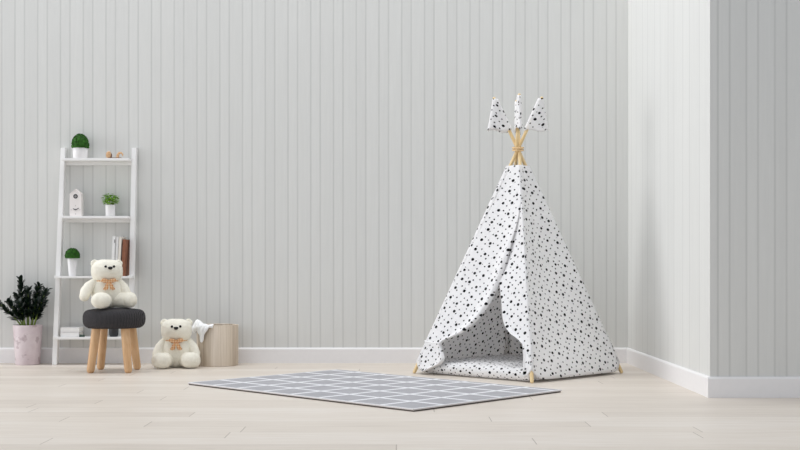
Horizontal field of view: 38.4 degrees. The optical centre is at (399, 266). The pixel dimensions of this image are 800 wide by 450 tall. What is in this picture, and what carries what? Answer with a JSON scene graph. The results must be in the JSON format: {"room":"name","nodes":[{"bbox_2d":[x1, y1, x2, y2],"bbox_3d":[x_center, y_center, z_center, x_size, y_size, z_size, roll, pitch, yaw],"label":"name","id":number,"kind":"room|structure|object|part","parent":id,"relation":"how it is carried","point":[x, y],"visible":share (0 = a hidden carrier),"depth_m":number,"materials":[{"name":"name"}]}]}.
{"room":"children's room","nodes":[
{"label":"children's room","id":0,"kind":"room"},
{"bbox_2d":[0,0,627,348],"bbox_3d":[-2.049,-0.800,9.044,7.902,3.100,0.120,0,0,0],"label":"wall","id":1,"kind":"structure","parent":0,"point":[311,173],"depth_m":8.98,"materials":[{"name":"white wood"}]},
{"bbox_2d":[0,348,626,362],"bbox_3d":[-2.116,0.690,8.976,7.767,0.120,0.015,0,0,0],"label":"baseboard","id":2,"kind":"structure","parent":1,"relation":"attached to","point":[7,355],"depth_m":8.97,"materials":[{"name":"white paint"}]},
{"bbox_2d":[0,363,799,449],"bbox_3d":[-0.500,0.800,3.802,11.000,0.100,10.604,0,0,0],"label":"floor","id":3,"kind":"structure","parent":0,"point":[44,406],"depth_m":5.81,"materials":[{"name":"brown wood"}]},
{"bbox_2d":[0,275,52,364],"bbox_3d":[-2.888,0.404,8.846,0.493,0.691,0.253,0,0,0],"label":"potted plant","id":4,"kind":"object","parent":3,"relation":"on","point":[27,337],"visible":1,"depth_m":8.80,"materials":[{"name":"green plant"}]},
{"bbox_3d":[-2.868,0.598,8.862,0.220,0.305,0.220,0,0,0],"label":"pot","id":5,"kind":"part","parent":4,"relation":"part of","materials":[{"name":"pink ceramic"}]},
{"bbox_2d":[52,148,137,364],"bbox_3d":[-2.356,-0.088,8.882,0.616,1.677,0.195,0,0,0],"label":"ladder shelf","id":6,"kind":"object","parent":3,"relation":"on","point":[64,160],"visible":0.8,"depth_m":8.88,"materials":[{"name":"white paint"}]},
{"bbox_3d":[-2.632,-0.088,8.890,0.044,1.677,0.187,0,0,11],"label":"rail","id":7,"kind":"part","parent":6,"relation":"part of","materials":[{"name":"white paint"}]},
{"bbox_2d":[65,248,79,275],"bbox_3d":[-2.530,-0.040,8.880,0.119,0.220,0.122,0,0,0],"label":"potted topiary","id":8,"kind":"object","parent":6,"relation":"on","point":[71,254],"visible":0.99,"depth_m":8.85,"materials":[{"name":"white ceramic"}]},
{"bbox_2d":[67,258,76,275],"bbox_3d":[-2.530,0.001,8.880,0.076,0.138,0.076,0,0,0],"label":"pot","id":9,"kind":"object","parent":8,"relation":"attached to","point":[72,262],"depth_m":8.85,"materials":[{"name":"white ceramic"}]},
{"bbox_2d":[61,331,83,336],"bbox_3d":[-2.530,0.518,8.875,0.142,0.037,0.130,0,0,0],"label":"book","id":10,"kind":"object","parent":6,"relation":"on","point":[63,334],"visible":0.85,"depth_m":8.81,"materials":[{"name":"white paper"}]},
{"bbox_2d":[61,327,82,331],"bbox_3d":[-2.529,0.481,8.875,0.144,0.035,0.130,0,0,0],"label":"book","id":11,"kind":"object","parent":10,"relation":"on","point":[63,329],"visible":1,"depth_m":8.81,"materials":[{"name":"white paper"}]},
{"bbox_2d":[69,189,83,215],"bbox_3d":[-2.497,-0.496,8.877,0.093,0.211,0.072,0,0,0],"label":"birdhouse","id":12,"kind":"object","parent":6,"relation":"on","point":[76,197],"visible":1,"depth_m":8.85,"materials":[{"name":"white wood"}]},
{"bbox_2d":[71,133,88,157],"bbox_3d":[-2.476,-0.937,8.905,0.142,0.197,0.144,0,0,0],"label":"potted topiary","id":13,"kind":"object","parent":6,"relation":"on","point":[80,143],"visible":1,"depth_m":8.86,"materials":[{"name":"green plant"}]},
{"bbox_2d":[72,147,87,157],"bbox_3d":[-2.476,-0.879,8.905,0.116,0.082,0.116,0,0,0],"label":"pot","id":14,"kind":"object","parent":13,"relation":"attached to","point":[78,152],"depth_m":8.86,"materials":[{"name":"white ceramic"}]},
{"bbox_3d":[-2.346,-0.360,8.960,0.526,0.027,0.014,0,0,0],"label":"rail","id":15,"kind":"part","parent":6,"relation":"part of","materials":[{"name":"white paint"}]},
{"bbox_3d":[-2.344,-0.805,8.960,0.521,0.027,0.014,0,0,0],"label":"rail","id":16,"kind":"part","parent":6,"relation":"part of","materials":[{"name":"white paint"}]},
{"bbox_2d":[101,193,118,215],"bbox_3d":[-2.235,-0.479,8.886,0.143,0.177,0.141,0,0,38],"label":"leafy plant","id":17,"kind":"object","parent":6,"relation":"on","point":[109,209],"visible":1,"depth_m":8.86,"materials":[{"name":"green plant"}]},
{"bbox_3d":[-2.238,-0.435,8.885,0.076,0.089,0.076,0,0,0],"label":"pot","id":18,"kind":"part","parent":17,"relation":"part of","materials":[{"name":"white ceramic"}]},
{"bbox_2d":[111,236,115,259],"bbox_3d":[-2.199,-0.083,8.884,0.041,0.306,0.141,0,0,0],"label":"book","id":19,"kind":"object","parent":6,"relation":"on","point":[113,237],"visible":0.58,"depth_m":8.81,"materials":[{"name":"white paper"}]},
{"bbox_2d":[109,329,118,336],"bbox_3d":[-2.205,0.498,8.860,0.073,0.076,0.073,0,0,0],"label":"cup","id":20,"kind":"object","parent":6,"relation":"on","point":[112,332],"visible":0.72,"depth_m":8.83,"materials":[{"name":"grey ceramic"}]},
{"bbox_2d":[106,151,122,157],"bbox_3d":[-2.208,-0.866,8.900,0.134,0.060,0.036,0,0,0],"label":"wooden ornament","id":21,"kind":"object","parent":6,"relation":"on","point":[108,154],"visible":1,"depth_m":8.89,"materials":[{"name":"brown wood"}]},
{"bbox_2d":[115,237,118,259],"bbox_3d":[-2.175,-0.080,8.885,0.036,0.301,0.130,0,0,0],"label":"book","id":22,"kind":"object","parent":6,"relation":"on","point":[117,238],"visible":0.38,"depth_m":8.82,"materials":[{"name":"white paper"}]},
{"bbox_2d":[118,237,125,260],"bbox_3d":[-2.151,-0.081,8.885,0.037,0.303,0.140,0,0,0],"label":"book","id":23,"kind":"object","parent":6,"relation":"on","point":[120,238],"visible":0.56,"depth_m":8.81,"materials":[{"name":"white paper"}]},
{"bbox_2d":[122,239,129,275],"bbox_3d":[-2.117,-0.071,8.885,0.043,0.283,0.145,0,0,0],"label":"book","id":24,"kind":"object","parent":6,"relation":"on","point":[126,243],"visible":0.79,"depth_m":8.82,"materials":[{"name":"brown paper"}]},
{"bbox_3d":[-2.067,-0.088,8.890,0.039,1.677,0.180,0,0,0],"label":"rail","id":25,"kind":"part","parent":6,"relation":"part of","materials":[{"name":"white paint"}]},
{"bbox_2d":[83,307,145,372],"bbox_3d":[-2.056,0.525,8.275,0.441,0.461,0.441,0,0,0],"label":"stool","id":26,"kind":"object","parent":3,"relation":"on","point":[98,320],"visible":0.96,"depth_m":8.13,"materials":[{"name":"grey fabric"}]},
{"bbox_3d":[-2.173,0.577,8.157,0.102,0.356,0.061,0,0,-45],"label":"leg","id":27,"kind":"part","parent":26,"relation":"part of","materials":[{"name":"brown wood"}]},
{"bbox_3d":[-2.173,0.577,8.393,0.102,0.356,0.061,0,0,45],"label":"leg","id":28,"kind":"part","parent":26,"relation":"part of","materials":[{"name":"brown wood"}]},
{"bbox_2d":[79,259,136,308],"bbox_3d":[-2.078,0.122,8.219,0.305,0.354,0.345,0,0,30],"label":"teddy bear","id":29,"kind":"object","parent":26,"relation":"on","point":[107,289],"visible":1,"depth_m":8.18},
{"bbox_3d":[-2.216,0.160,8.191,0.083,0.166,0.159,0,0,38],"label":"arm","id":30,"kind":"part","parent":29,"relation":"part of"},
{"bbox_3d":[-2.116,0.236,8.168,0.141,0.116,0.217,0,0,-9],"label":"leg","id":31,"kind":"part","parent":29,"relation":"part of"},
{"bbox_3d":[-1.996,0.236,8.250,0.217,0.115,0.139,0,0,-10],"label":"leg","id":32,"kind":"part","parent":29,"relation":"part of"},
{"bbox_3d":[-1.994,0.170,8.284,0.132,0.186,0.085,0,0,20],"label":"arm","id":33,"kind":"part","parent":29,"relation":"part of"},
{"bbox_2d":[83,307,145,328],"bbox_3d":[-2.056,0.365,8.275,0.441,0.142,0.441,0,0,0],"label":"cushion","id":34,"kind":"object","parent":26,"relation":"on","point":[115,317],"depth_m":8.10,"materials":[{"name":"black fabric"}]},
{"bbox_3d":[-1.939,0.577,8.157,0.102,0.356,0.061,0,0,45],"label":"leg","id":35,"kind":"part","parent":26,"relation":"part of","materials":[{"name":"brown wood"}]},
{"bbox_3d":[-1.939,0.577,8.393,0.102,0.356,0.061,0,0,-45],"label":"leg","id":36,"kind":"part","parent":26,"relation":"part of","materials":[{"name":"brown wood"}]},
{"bbox_2d":[151,319,200,368],"bbox_3d":[-1.666,0.571,8.566,0.358,0.369,0.288,0,0,-10],"label":"teddy bear","id":37,"kind":"object","parent":3,"relation":"on","point":[176,348],"visible":1,"depth_m":8.51},
{"bbox_3d":[-1.785,0.621,8.564,0.089,0.194,0.138,0,0,37],"label":"arm","id":38,"kind":"part","parent":37,"relation":"part of"},
{"bbox_3d":[-1.730,0.689,8.514,0.147,0.120,0.226,0,0,28],"label":"leg","id":39,"kind":"part","parent":37,"relation":"part of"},
{"bbox_3d":[-1.589,0.689,8.538,0.226,0.119,0.144,0,0,43],"label":"leg","id":40,"kind":"part","parent":37,"relation":"part of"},
{"bbox_3d":[-1.553,0.621,8.604,0.138,0.194,0.089,0,0,33],"label":"arm","id":41,"kind":"part","parent":37,"relation":"part of"},
{"bbox_2d":[197,324,237,366],"bbox_3d":[-1.396,0.595,8.800,0.317,0.310,0.317,0,0,0],"label":"basket","id":42,"kind":"object","parent":3,"relation":"on","point":[219,346],"visible":0.84,"depth_m":8.66,"materials":[{"name":"brown wood"}]},
{"bbox_2d":[192,319,213,342],"bbox_3d":[-1.487,0.483,8.718,0.133,0.173,0.271,0,0,-44],"label":"cloth","id":43,"kind":"object","parent":42,"relation":"hanging from","point":[199,326],"visible":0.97,"depth_m":8.65,"materials":[{"name":"white fabric"}]},
{"bbox_2d":[188,369,561,411],"bbox_3d":[-0.191,0.742,7.101,1.977,0.016,1.299,0,0,44],"label":"rug","id":44,"kind":"object","parent":3,"relation":"on","point":[380,390],"visible":1,"depth_m":6.90,"materials":[{"name":"grey fabric"}]},
{"bbox_2d":[425,354,543,380],"bbox_3d":[0.822,0.692,8.097,1.008,0.108,0.935,0,0,42],"label":"mat","id":45,"kind":"object","parent":3,"relation":"on","point":[506,366],"visible":0.63,"depth_m":7.81,"materials":[{"name":"fabric"}]},
{"bbox_2d":[413,93,622,382],"bbox_3d":[0.823,-0.225,8.098,1.081,1.951,1.074,0,0,44],"label":"teepee","id":46,"kind":"object","parent":3,"relation":"on","point":[517,288],"visible":0.99,"depth_m":7.97,"materials":[{"name":"white fabric"}]},
{"bbox_3d":[0.472,0.010,8.443,0.718,1.445,0.689,0,0,0],"label":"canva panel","id":47,"kind":"part","parent":46,"relation":"part of","materials":[{"name":"fabric"}]},
{"bbox_3d":[1.180,0.010,8.448,0.737,1.445,0.683,0,0,0],"label":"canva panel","id":48,"kind":"part","parent":46,"relation":"part of","materials":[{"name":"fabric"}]},
{"bbox_3d":[1.191,0.010,7.771,0.718,1.445,0.689,0,0,0],"label":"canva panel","id":49,"kind":"part","parent":46,"relation":"part of","materials":[{"name":"fabric"}]},
{"bbox_2d":[628,0,704,374],"bbox_3d":[1.842,-0.800,7.857,0.120,3.100,2.254,0,0,0],"label":"wall","id":50,"kind":"structure","parent":0,"point":[666,38],"depth_m":7.66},
{"bbox_2d":[627,348,709,396],"bbox_3d":[1.774,0.690,7.797,0.015,0.120,2.374,0,0,0],"label":"baseboard","id":51,"kind":"structure","parent":50,"relation":"attached to","point":[694,381],"depth_m":7.52,"materials":[{"name":"white paint"}]},
{"bbox_2d":[705,0,799,376],"bbox_3d":[3.391,-0.800,6.670,3.218,3.100,0.120,0,0,0],"label":"wall","id":52,"kind":"structure","parent":0,"point":[752,47],"depth_m":6.61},
{"bbox_2d":[707,377,799,397],"bbox_3d":[3.384,0.690,6.603,3.233,0.120,0.015,0,0,0],"label":"baseboard","id":53,"kind":"structure","parent":52,"relation":"attached to","point":[717,387],"depth_m":6.59,"materials":[{"name":"white paint"}]}
]}

